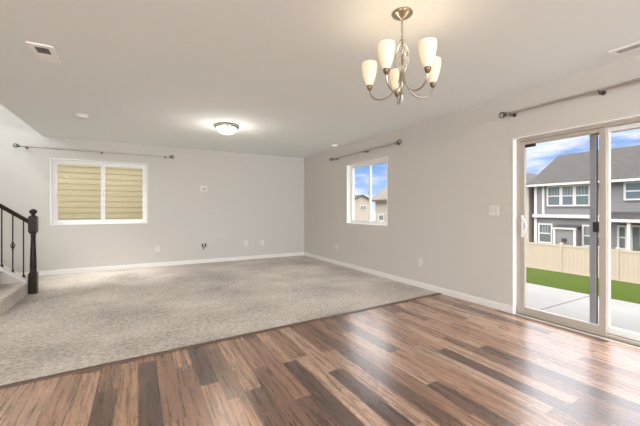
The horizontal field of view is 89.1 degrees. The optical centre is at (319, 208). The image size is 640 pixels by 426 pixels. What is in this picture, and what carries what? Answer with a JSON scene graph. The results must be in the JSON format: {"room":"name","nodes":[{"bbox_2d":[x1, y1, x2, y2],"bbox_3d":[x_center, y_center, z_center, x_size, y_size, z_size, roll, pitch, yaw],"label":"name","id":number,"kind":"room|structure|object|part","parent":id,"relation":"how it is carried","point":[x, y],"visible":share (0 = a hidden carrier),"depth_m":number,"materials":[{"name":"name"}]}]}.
{"room":"empty living room","nodes":[
{"label":"empty living room","id":0,"kind":"room"},
{"bbox_2d":[0,104,303,271],"bbox_3d":[-4.103,-1.365,6.471,8.350,5.370,0.200,0,0,-29],"label":"wall","id":1,"kind":"structure","parent":0,"point":[254,198],"depth_m":6.83,"materials":[{"name":"grey paint"}]},
{"bbox_2d":[13,143,172,157],"bbox_3d":[-4.191,-1.095,6.239,2.544,0.077,0.118,0,0,-29],"label":"curtain rod","id":2,"kind":"object","parent":1,"relation":"attached to","point":[16,145],"visible":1,"depth_m":6.06,"materials":[{"name":"silver metal"}]},
{"bbox_2d":[50,158,147,224],"bbox_3d":[-4.262,-0.317,6.361,1.566,1.223,0.167,0,0,-29],"label":"window","id":3,"kind":"structure","parent":1,"relation":"in","point":[54,162],"depth_m":6.33,"materials":[{"name":"white paint"}]},
{"bbox_3d":[-4.575,-0.317,6.213,0.783,1.131,0.026,0,0,-29],"label":"sliding sash","id":4,"kind":"part","parent":3,"relation":"part of","materials":[{"name":"white plastic"}]},
{"bbox_3d":[-3.978,-0.317,6.582,0.763,1.131,0.028,0,0,-29],"label":"fixed sash","id":5,"kind":"part","parent":3,"relation":"part of","materials":[{"name":"white plastic"}]},
{"bbox_2d":[19,252,303,276],"bbox_3d":[-3.964,1.156,6.426,8.150,0.088,0.014,0,0,-29],"label":"baseboard","id":6,"kind":"structure","parent":1,"relation":"attached to","point":[130,266],"depth_m":6.74,"materials":[{"name":"white paint"}]},
{"bbox_2d":[200,185,206,190],"bbox_3d":[-2.578,-0.460,7.202,0.150,0.124,0.012,0,0,-29],"label":"media box","id":7,"kind":"object","parent":1,"relation":"attached to","point":[202,187],"visible":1,"depth_m":7.20,"materials":[{"name":"white plastic"}]},
{"bbox_2d":[201,242,206,248],"bbox_3d":[-2.560,0.818,7.186,0.124,0.146,0.058,0,0,-29],"label":"cable box","id":8,"kind":"object","parent":1,"relation":"attached to","point":[203,245],"visible":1,"depth_m":7.19,"materials":[{"name":"grey paint"}]},
{"bbox_2d":[0,255,437,385],"bbox_3d":[-2.797,1.247,4.339,8.150,0.106,4.795,0,0,-29],"label":"floor","id":9,"kind":"structure","parent":0,"point":[74,321],"depth_m":3.98,"materials":[{"name":"beige carpet"}]},
{"bbox_2d":[0,270,27,314],"bbox_3d":[-5.101,0.155,3.305,3.028,2.090,0.976,0,0,-29],"label":"staircase","id":10,"kind":"structure","parent":9,"relation":"on","point":[10,294],"depth_m":4.05,"materials":[{"name":"carpet"}]},
{"bbox_2d":[0,203,37,294],"bbox_3d":[-5.190,-0.296,3.954,2.697,2.991,0.232,0,0,-29],"label":"balustrade","id":11,"kind":"object","parent":9,"relation":"on","point":[9,276],"visible":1,"depth_m":4.54,"materials":[{"name":"black wood"}]},
{"bbox_3d":[-5.238,-0.791,3.946,2.605,2.001,0.062,0,0,-29],"label":"handrail","id":12,"kind":"part","parent":11,"relation":"part of","materials":[{"name":"brown wood"}]},
{"bbox_3d":[-4.062,0.644,4.603,0.094,1.099,0.094,0,0,-29],"label":"newel post","id":13,"kind":"part","parent":11,"relation":"part of","materials":[{"name":"brown wood"}]},
{"bbox_2d":[0,0,639,157],"bbox_3d":[-0.540,-1.445,0.300,8.150,0.250,14.050,0,0,-29],"label":"ceiling","id":14,"kind":"structure","parent":0,"point":[288,73],"depth_m":2.89,"materials":[{"name":"white paint"}]},
{"bbox_2d":[26,41,61,63],"bbox_3d":[-2.327,-1.315,2.749,0.170,0.010,0.350,0,0,-29],"label":"ceiling vent","id":15,"kind":"object","parent":14,"relation":"in","point":[46,53],"visible":1,"depth_m":2.73,"materials":[{"name":"white metal"}]},
{"bbox_2d":[75,113,88,119],"bbox_3d":[-3.342,-1.294,4.564,0.164,0.053,0.164,0,0,-29],"label":"smoke detector","id":16,"kind":"object","parent":14,"relation":"attached to","point":[78,115],"visible":1,"depth_m":4.52,"materials":[{"name":"white plastic"}]},
{"bbox_2d":[214,123,238,134],"bbox_3d":[-1.474,-1.250,5.133,0.376,0.140,0.376,0,0,-29],"label":"ceiling light","id":17,"kind":"object","parent":14,"relation":"attached to","point":[224,128],"visible":1,"depth_m":5.02,"materials":[{"name":"white glass"}]},
{"bbox_2d":[362,7,440,104],"bbox_3d":[0.565,-1.022,2.172,0.535,0.595,0.523,0,0,-29],"label":"chandelier","id":18,"kind":"object","parent":14,"relation":"hanging from","point":[427,47],"visible":1,"depth_m":2.17,"materials":[{"name":"white glass"}]},
{"bbox_3d":[0.348,-0.945,2.283,0.110,0.158,0.110,0,0,-29],"label":"lamp shade","id":19,"kind":"part","parent":18,"relation":"part of","materials":[{"name":"white glass"}]},
{"bbox_3d":[0.445,-0.841,2.238,0.224,0.179,0.010,0,0,25],"label":"arm","id":20,"kind":"part","parent":18,"relation":"part of","materials":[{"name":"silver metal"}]},
{"bbox_3d":[0.411,-0.945,2.012,0.110,0.158,0.110,0,0,-29],"label":"lamp shade","id":21,"kind":"part","parent":18,"relation":"part of","materials":[{"name":"white glass"}]},
{"bbox_3d":[0.478,-0.841,2.095,0.010,0.179,0.224,0,0,39],"label":"arm","id":22,"kind":"part","parent":18,"relation":"part of","materials":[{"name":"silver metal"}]},
{"bbox_3d":[0.573,-0.945,2.413,0.110,0.158,0.110,0,0,-29],"label":"lamp shade","id":23,"kind":"part","parent":18,"relation":"part of","materials":[{"name":"white glass"}]},
{"bbox_3d":[0.563,-0.841,2.306,0.010,0.179,0.224,0,0,5],"label":"arm","id":24,"kind":"part","parent":18,"relation":"part of","materials":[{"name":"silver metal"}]},
{"bbox_3d":[0.553,-0.935,2.188,0.036,0.420,0.036,0,0,-29],"label":"stem","id":25,"kind":"part","parent":18,"relation":"part of","materials":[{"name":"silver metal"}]},
{"bbox_3d":[0.609,-0.841,2.083,0.010,0.179,0.224,0,0,-28],"label":"arm","id":26,"kind":"part","parent":18,"relation":"part of","materials":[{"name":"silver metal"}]},
{"bbox_3d":[0.670,-0.841,2.210,0.224,0.179,0.010,0,0,-11],"label":"arm","id":27,"kind":"part","parent":18,"relation":"part of","materials":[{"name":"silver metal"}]},
{"bbox_3d":[0.659,-0.945,1.988,0.110,0.158,0.110,0,0,-29],"label":"lamp shade","id":28,"kind":"part","parent":18,"relation":"part of","materials":[{"name":"white glass"}]},
{"bbox_3d":[0.775,-0.945,2.231,0.110,0.158,0.110,0,0,-29],"label":"lamp shade","id":29,"kind":"part","parent":18,"relation":"part of","materials":[{"name":"white glass"}]},
{"bbox_2d":[608,41,639,55],"bbox_3d":[2.559,-1.315,2.610,0.135,0.010,0.340,0,0,-29],"label":"ceiling vent","id":30,"kind":"object","parent":14,"relation":"in","point":[634,46],"visible":1,"depth_m":2.67,"materials":[{"name":"white metal"}]},
{"bbox_2d":[0,294,639,425],"bbox_3d":[0.522,1.250,-1.600,8.150,0.100,9.697,0,0,-29],"label":"floor","id":31,"kind":"structure","parent":0,"point":[441,359],"depth_m":2.30,"materials":[{"name":"brown wood"}]},
{"bbox_2d":[0,293,440,389],"bbox_3d":[-1.732,1.194,2.432,8.164,0.012,0.040,0,0,-32],"label":"trim","id":32,"kind":"structure","parent":31,"relation":"on","point":[397,302],"depth_m":2.77,"materials":[{"name":"brown wood"}]},
{"bbox_2d":[304,55,639,348],"bbox_3d":[3.105,-0.125,2.337,0.200,2.890,14.450,0,0,-29],"label":"wall","id":33,"kind":"structure","parent":0,"point":[445,173],"depth_m":4.42,"materials":[{"name":"grey paint"}]},
{"bbox_2d":[329,139,401,160],"bbox_3d":[0.778,-1.081,6.169,0.122,0.077,2.196,0,0,-29],"label":"curtain rod","id":34,"kind":"object","parent":33,"relation":"attached to","point":[396,142],"visible":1,"depth_m":5.90,"materials":[{"name":"silver metal"}]},
{"bbox_2d":[347,156,387,225],"bbox_3d":[0.927,-0.305,6.194,0.167,1.201,1.261,0,0,-29],"label":"window","id":35,"kind":"structure","parent":33,"relation":"in","point":[350,168],"depth_m":6.35,"materials":[{"name":"white paint"}]},
{"bbox_3d":[0.811,-0.305,6.450,0.026,1.109,0.609,0,0,-29],"label":"sliding sash","id":36,"kind":"part","parent":35,"relation":"part of","materials":[{"name":"clear glass"}]},
{"bbox_3d":[1.114,-0.305,5.972,0.028,1.109,0.600,0,0,-29],"label":"fixed sash","id":37,"kind":"part","parent":35,"relation":"part of","materials":[{"name":"clear glass"}]},
{"bbox_2d":[304,252,515,313],"bbox_3d":[3.037,1.156,2.290,0.064,0.088,14.035,0,0,-29],"label":"baseboard","id":38,"kind":"structure","parent":33,"relation":"attached to","point":[481,301],"depth_m":4.74,"materials":[{"name":"white paint"}]},
{"bbox_2d":[418,258,421,266],"bbox_3d":[1.527,0.812,4.946,0.008,0.120,0.076,0,0,-29],"label":"wall outlet","id":39,"kind":"object","parent":33,"relation":"attached to","point":[419,259],"visible":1,"depth_m":4.95,"materials":[{"name":"white plastic"}]},
{"bbox_2d":[489,205,498,215],"bbox_3d":[2.096,0.017,3.924,0.012,0.124,0.128,0,0,-29],"label":"light switch","id":40,"kind":"object","parent":33,"relation":"attached to","point":[493,209],"visible":1,"depth_m":3.91,"materials":[{"name":"white plastic"}]},
{"bbox_2d":[498,78,639,118],"bbox_3d":[2.635,-1.081,2.847,0.122,0.077,2.166,0,0,-29],"label":"curtain rod","id":41,"kind":"object","parent":33,"relation":"attached to","point":[601,91],"visible":1,"depth_m":3.10,"materials":[{"name":"silver metal"}]},
{"bbox_2d":[512,114,639,305],"bbox_3d":[2.691,0.151,2.947,0.077,1.922,1.840,0,0,-29],"label":"trim","id":42,"kind":"structure","parent":33,"relation":"attached to","point":[514,140],"depth_m":3.73,"materials":[{"name":"white paint"}]},
{"bbox_2d":[516,117,639,346],"bbox_3d":[2.756,0.211,2.983,0.188,2.018,1.816,0,0,-29],"label":"door","id":43,"kind":"structure","parent":33,"relation":"in","point":[604,329],"depth_m":3.19,"materials":[{"name":"beige plastic"}]},
{"bbox_3d":[2.296,0.195,3.662,0.028,0.250,0.092,0,0,-2],"label":"pull handle","id":44,"kind":"part","parent":43,"relation":"part of","materials":[{"name":"white plastic"}]},
{"bbox_3d":[2.498,0.201,3.390,0.040,1.938,0.787,0,0,-29],"label":"sliding panel","id":45,"kind":"part","parent":43,"relation":"part of","materials":[{"name":"clear glass"}]},
{"bbox_3d":[2.951,0.208,2.756,0.018,1.913,1.092,0,0,-29],"label":"screen door","id":46,"kind":"part","parent":43,"relation":"part of","materials":[{"name":"clear glass"}]},
{"bbox_3d":[2.958,0.201,2.664,0.040,1.938,0.992,0,0,-29],"label":"fixed panel","id":47,"kind":"part","parent":43,"relation":"part of","materials":[{"name":"clear glass"}]},
{"bbox_2d":[542,225,547,232],"bbox_3d":[17.072,1.495,24.647,0.006,0.590,0.443,0,0,-29],"label":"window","id":48,"kind":"structure","parent":0,"point":[544,227],"depth_m":24.65,"materials":[{"name":"grey glass"}]},
{"bbox_2d":[551,186,584,195],"bbox_3d":[17.789,-1.300,23.364,0.006,0.600,2.133,0,0,-29],"label":"window","id":49,"kind":"structure","parent":0,"point":[555,190],"depth_m":23.32,"materials":[{"name":"white"}]},
{"bbox_2d":[585,226,598,235],"bbox_3d":[18.507,1.495,22.079,0.006,0.590,0.798,0,0,-29],"label":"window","id":50,"kind":"structure","parent":0,"point":[587,228],"depth_m":22.32,"materials":[{"name":"grey glass"}]},
{"label":"outside","id":51,"kind":"structure","parent":0,"visible":0},
{"bbox_3d":[36.450,2.700,180.752,360.000,2.300,520.000,0,0,-29],"label":"ground","id":52,"kind":"structure","parent":51,"visible":0},
{"bbox_2d":[58,164,142,219],"bbox_3d":[-7.042,-0.650,8.603,10.100,4.700,2.710,0,0,-29],"label":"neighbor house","id":53,"kind":"structure","parent":52,"relation":"on","point":[79,186],"depth_m":7.96,"materials":[{"name":"beige"}]},
{"bbox_2d":[355,195,368,219],"bbox_3d":[7.568,0.275,75.828,6.000,6.950,8.000,0,0,-29],"label":"neighbor house","id":54,"kind":"structure","parent":52,"relation":"on","point":[361,201],"depth_m":72.79,"materials":[{"name":"beige"}]},
{"bbox_2d":[372,187,386,220],"bbox_3d":[13.314,-0.325,40.663,10.080,8.150,10.000,0,0,-29],"label":"neighbor house","id":55,"kind":"structure","parent":52,"relation":"on","point":[380,200],"depth_m":41.49,"materials":[{"name":"beige"}]},
{"bbox_2d":[526,173,536,241],"bbox_3d":[18.074,0.050,31.203,9.000,7.400,8.060,0,0,-29],"label":"neighbor house","id":56,"kind":"structure","parent":52,"relation":"on","point":[529,176],"depth_m":25.89,"materials":[{"name":"beige"}]},
{"bbox_2d":[526,145,639,250],"bbox_3d":[25.603,-0.430,17.711,10.860,8.360,22.780,0,0,-29],"label":"neighbor house","id":57,"kind":"structure","parent":52,"relation":"on","point":[561,214],"depth_m":22.88,"materials":[{"name":"grey"}]},
{"bbox_3d":[16.890,0.875,25.020,0.100,5.350,0.720,0,0,-29],"label":"corner trim","id":58,"kind":"part","parent":57,"relation":"part of","materials":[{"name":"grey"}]},
{"bbox_3d":[17.096,1.840,24.642,0.030,1.280,0.780,0,0,-29],"label":"pane","id":59,"kind":"part","parent":57,"relation":"part of","materials":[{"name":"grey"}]},
{"bbox_3d":[17.241,2.425,22.936,0.120,2.250,1.460,0,0,-29],"label":"bay trim","id":60,"kind":"part","parent":57,"relation":"part of","materials":[{"name":"grey"}]},
{"bbox_3d":[17.813,-0.950,23.359,0.030,1.300,2.500,0,0,-29],"label":"pane","id":61,"kind":"part","parent":57,"relation":"part of","materials":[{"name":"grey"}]},
{"bbox_3d":[18.528,1.840,22.080,0.030,1.280,0.970,0,0,-29],"label":"pane","id":62,"kind":"part","parent":57,"relation":"part of","materials":[{"name":"grey"}]},
{"bbox_3d":[19.286,1.815,20.722,0.030,1.330,0.280,0,0,-29],"label":"pane","id":63,"kind":"part","parent":57,"relation":"part of","materials":[{"name":"grey"}]},
{"bbox_3d":[18.601,2.125,19.560,0.160,2.850,0.160,0,0,-29],"label":"porch post","id":64,"kind":"part","parent":57,"relation":"part of","materials":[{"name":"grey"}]},
{"bbox_3d":[19.691,-1.125,19.998,0.030,0.950,1.300,0,0,-29],"label":"pane","id":65,"kind":"part","parent":57,"relation":"part of","materials":[{"name":"grey"}]},
{"bbox_3d":[19.842,2.335,19.727,0.030,2.430,1.280,0,0,-29],"label":"pane","id":66,"kind":"part","parent":57,"relation":"part of","materials":[{"name":"grey"}]},
{"bbox_2d":[526,242,639,283],"bbox_3d":[12.202,2.810,20.188,0.150,1.880,34.310,0,0,-29],"label":"privacy fence","id":67,"kind":"object","parent":52,"relation":"on","point":[625,264],"visible":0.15,"depth_m":17.41,"materials":[{"name":"beige plastic"}]},
{"bbox_3d":[12.797,2.760,19.123,0.060,1.540,2.310,0,0,-29],"label":"fence panel","id":68,"kind":"part","parent":67,"relation":"part of","materials":[{"name":"beige plastic"}]},
{"bbox_3d":[13.392,2.845,18.058,0.130,1.810,0.130,0,0,-29],"label":"post","id":69,"kind":"part","parent":67,"relation":"part of","materials":[{"name":"beige plastic"}]},
{"bbox_3d":[13.987,2.760,16.993,0.060,1.540,2.310,0,0,-29],"label":"fence panel","id":70,"kind":"part","parent":67,"relation":"part of","materials":[{"name":"beige plastic"}]},
{"bbox_3d":[14.582,2.845,15.928,0.130,1.810,0.130,0,0,-29],"label":"post","id":71,"kind":"part","parent":67,"relation":"part of","materials":[{"name":"beige plastic"}]},
{"bbox_3d":[15.178,2.760,14.863,0.060,1.540,2.310,0,0,-29],"label":"fence panel","id":72,"kind":"part","parent":67,"relation":"part of","materials":[{"name":"beige plastic"}]},
{"bbox_2d":[526,267,639,303],"bbox_3d":[2.785,2.430,22.177,14.340,2.140,60.000,0,0,-29],"label":"lawn","id":73,"kind":"structure","parent":52,"relation":"on","point":[620,290],"depth_m":7.82,"materials":[{"name":"green plant"}]},
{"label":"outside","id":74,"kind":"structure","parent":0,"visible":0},
{"bbox_2d":[526,283,639,332],"bbox_3d":[3.841,1.410,3.407,2.130,0.180,8.600,0,0,-29],"label":"patio","id":75,"kind":"structure","parent":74,"point":[625,315],"depth_m":4.45,"materials":[{"name":"concrete"}]}
]}

